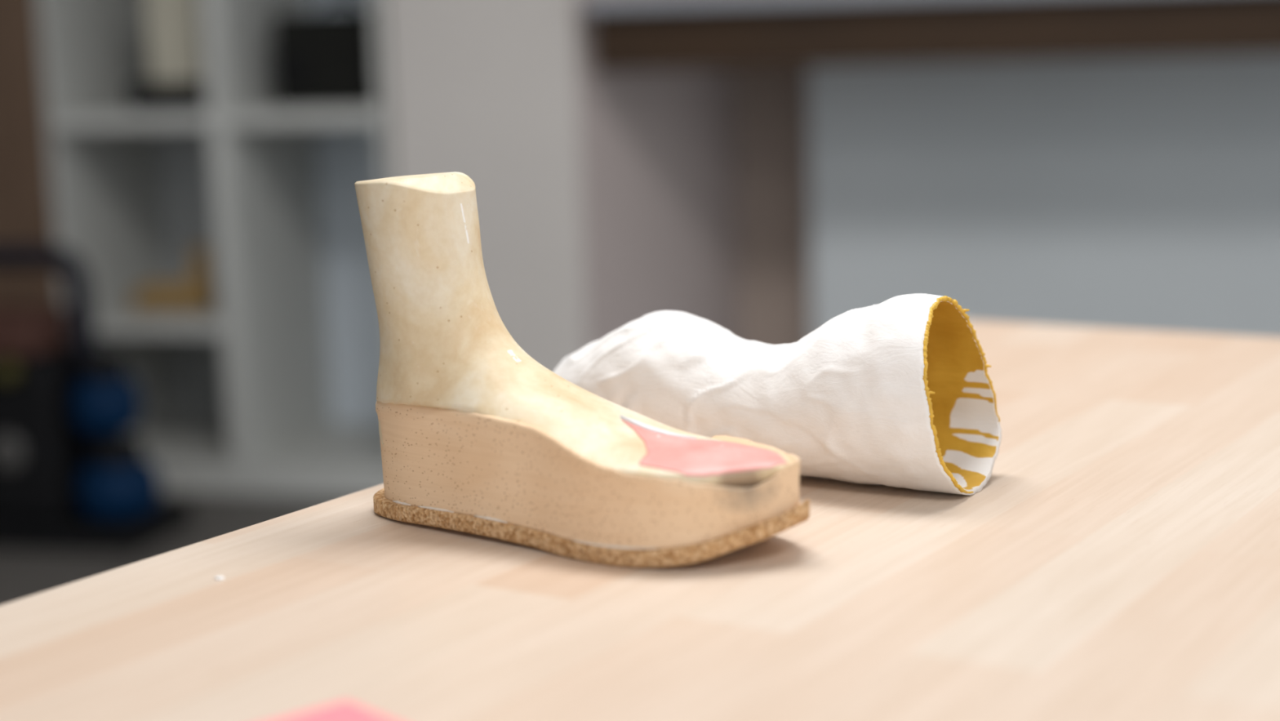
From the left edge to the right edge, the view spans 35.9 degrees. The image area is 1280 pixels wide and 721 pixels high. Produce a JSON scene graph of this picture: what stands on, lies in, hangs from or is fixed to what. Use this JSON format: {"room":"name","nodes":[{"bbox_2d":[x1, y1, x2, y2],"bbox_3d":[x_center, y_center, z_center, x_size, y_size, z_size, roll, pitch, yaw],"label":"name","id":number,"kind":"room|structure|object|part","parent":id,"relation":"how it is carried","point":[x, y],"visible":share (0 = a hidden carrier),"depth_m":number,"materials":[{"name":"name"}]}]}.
{"room":"orthopedic workshop","nodes":[
{"label":"orthopedic workshop","id":0,"kind":"room"},
{"bbox_2d":[155,128,175,414],"bbox_3d":[-2.051,-1.091,5.247,3.386,2.600,0.140,1,10,14],"label":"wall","id":1,"kind":"structure","parent":0,"point":[155,129],"depth_m":5.11,"materials":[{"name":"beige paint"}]},
{"bbox_2d":[0,0,61,305],"bbox_3d":[-1.830,-0.753,4.634,0.975,2.120,0.120,1,10,14],"label":"door","id":2,"kind":"structure","parent":1,"relation":"in","point":[26,201],"depth_m":4.52,"materials":[{"name":"brown wood"}]},
{"bbox_2d":[0,491,340,604],"bbox_3d":[-1.049,0.718,2.251,6.800,0.050,7.800,1,10,14],"label":"floor","id":3,"kind":"structure","parent":0,"point":[24,573],"depth_m":4.09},
{"bbox_2d":[0,244,192,553],"bbox_3d":[-1.254,0.065,4.165,0.526,0.626,0.276,1,10,14],"label":"dumbbell rack","id":4,"kind":"object","parent":3,"relation":"on","point":[69,480],"visible":1,"depth_m":4.07,"materials":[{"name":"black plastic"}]},
{"bbox_3d":[-1.297,0.024,4.039,0.052,0.052,0.028,1,10,14],"label":"knob","id":5,"kind":"part","parent":4,"relation":"part of","materials":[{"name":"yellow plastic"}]},
{"bbox_3d":[-1.334,-0.062,4.137,0.230,0.090,0.145,1,10,14],"label":"control panel","id":6,"kind":"part","parent":4,"relation":"part of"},
{"bbox_3d":[-1.321,0.037,4.164,0.396,0.566,0.052,1,10,14],"label":"frame","id":7,"kind":"part","parent":4,"relation":"part of","materials":[{"name":"black metal"}]},
{"bbox_3d":[-1.108,0.010,4.076,0.092,0.052,0.092,1,10,14],"label":"drum lid","id":8,"kind":"part","parent":4,"relation":"part of","materials":[{"name":"black plastic"}]},
{"bbox_3d":[-1.088,0.185,4.101,0.112,0.052,0.112,1,10,14],"label":"drum lid","id":9,"kind":"part","parent":4,"relation":"part of","materials":[{"name":"black plastic"}]},
{"bbox_2d":[36,0,394,497],"bbox_3d":[-0.893,-0.434,4.681,0.824,1.420,0.508,1,10,14],"label":"shelving unit","id":10,"kind":"object","parent":3,"relation":"on","point":[274,385],"visible":0.62,"depth_m":4.71,"materials":[{"name":"white laminate"}]},
{"bbox_3d":[-1.288,-0.438,4.774,0.012,1.420,0.500,1,10,14],"label":"panel","id":11,"kind":"part","parent":10,"relation":"part of","materials":[{"name":"white laminate"}]},
{"bbox_2d":[128,81,207,111],"bbox_3d":[-1.071,-0.618,4.606,0.175,0.062,0.170,1,10,14],"label":"tray","id":12,"kind":"object","parent":10,"relation":"on","point":[149,96],"visible":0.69,"depth_m":4.52,"materials":[{"name":"black plastic"}]},
{"bbox_2d":[145,0,205,83],"bbox_3d":[-1.058,-0.743,4.583,0.128,0.303,0.117,1,10,14],"label":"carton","id":13,"kind":"object","parent":12,"relation":"in","point":[174,27],"visible":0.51,"depth_m":4.53,"materials":[{"name":"beige cardboard"}]},
{"bbox_2d":[130,246,214,311],"bbox_3d":[-1.104,-0.191,4.656,0.206,0.150,0.064,1,10,14],"label":"model","id":14,"kind":"object","parent":10,"relation":"on","point":[196,293],"visible":1,"depth_m":4.63,"materials":[{"name":"yellow wood"}]},
{"bbox_3d":[-1.021,-0.477,4.966,0.413,1.420,0.008,1,10,14],"label":"panel","id":15,"kind":"part","parent":10,"relation":"part of","materials":[{"name":"white wood"}]},
{"bbox_2d":[272,0,376,107],"bbox_3d":[-0.689,-0.707,4.519,0.254,0.243,0.196,1,10,18],"label":"case","id":16,"kind":"object","parent":10,"relation":"on","point":[321,58],"visible":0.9,"depth_m":4.44,"materials":[{"name":"black plastic"}]},
{"bbox_3d":[-0.687,-0.809,4.508,0.112,0.037,0.012,1,10,18],"label":"handle","id":17,"kind":"part","parent":16,"relation":"part of","materials":[{"name":"black plastic"}]},
{"bbox_3d":[-0.637,-0.473,4.872,0.379,1.420,0.008,1,10,14],"label":"panel","id":18,"kind":"part","parent":10,"relation":"part of","materials":[{"name":"white wood"}]},
{"bbox_3d":[-0.503,-0.429,4.581,0.020,1.420,0.500,1,10,14],"label":"panel","id":19,"kind":"part","parent":10,"relation":"part of","materials":[{"name":"white laminate"}]},
{"bbox_2d":[0,320,1279,720],"bbox_3d":[0.279,0.479,1.037,1.050,0.740,1.620,4,11,32],"label":"table","id":20,"kind":"object","parent":3,"relation":"on","point":[1117,557],"visible":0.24,"depth_m":0.98,"materials":[{"name":"brown wood"}]},
{"bbox_2d":[214,575,224,579],"bbox_3d":[-0.224,0.116,1.052,0.006,0.002,0.004,-2,9,0],"label":"crumb","id":21,"kind":"object","parent":20,"relation":"on","point":[219,577],"visible":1,"depth_m":1.05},
{"bbox_2d":[275,700,393,720],"bbox_3d":[-0.130,0.159,0.761,0.110,0.005,0.110,-10,12,-40],"label":"pad","id":22,"kind":"object","parent":20,"relation":"on","point":[346,710],"visible":1,"depth_m":0.82,"materials":[{"name":"pink"}]},
{"bbox_2d":[354,172,809,567],"bbox_3d":[-0.042,-0.001,1.108,0.294,0.203,0.101,4,11,30],"label":"model","id":23,"kind":"object","parent":20,"relation":"on","point":[477,436],"visible":1,"depth_m":1.11},
{"bbox_2d":[552,293,1001,494],"bbox_3d":[0.071,0.012,1.259,0.307,0.120,0.118,4,11,30],"label":"plaster cast","id":24,"kind":"object","parent":20,"relation":"on","point":[898,391],"visible":0.84,"depth_m":1.21,"materials":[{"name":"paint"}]},
{"bbox_2d":[808,53,1279,337],"bbox_3d":[1.599,-0.276,4.474,2.439,1.028,0.041,1,10,14],"label":"wall","id":25,"kind":"structure","parent":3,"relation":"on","point":[1125,193],"depth_m":4.59,"materials":[{"name":"grey paint"}]},
{"bbox_2d":[582,0,1279,71],"bbox_3d":[1.346,-0.737,4.190,2.805,0.155,0.850,1,10,14],"label":"countertop","id":26,"kind":"structure","parent":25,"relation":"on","point":[630,34],"depth_m":4.00,"materials":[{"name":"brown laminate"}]},
{"bbox_2d":[582,0,957,12],"bbox_3d":[1.344,-0.797,4.180,2.805,0.033,0.850,1,10,14],"label":"countertop","id":27,"kind":"structure","parent":26,"relation":"on","point":[589,6],"depth_m":4.05,"materials":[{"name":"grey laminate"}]},
{"bbox_2d":[385,0,742,371],"bbox_3d":[-0.146,-1.045,4.621,0.614,2.600,0.950,1,10,14],"label":"wall","id":28,"kind":"structure","parent":0,"point":[607,200],"depth_m":4.30,"materials":[{"name":"beige paint"}]},
{"bbox_2d":[736,65,812,344],"bbox_3d":[1.607,-1.093,4.597,2.800,2.600,0.150,1,10,14],"label":"wall","id":29,"kind":"structure","parent":0,"point":[773,108],"depth_m":4.95,"materials":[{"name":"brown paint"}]}
]}

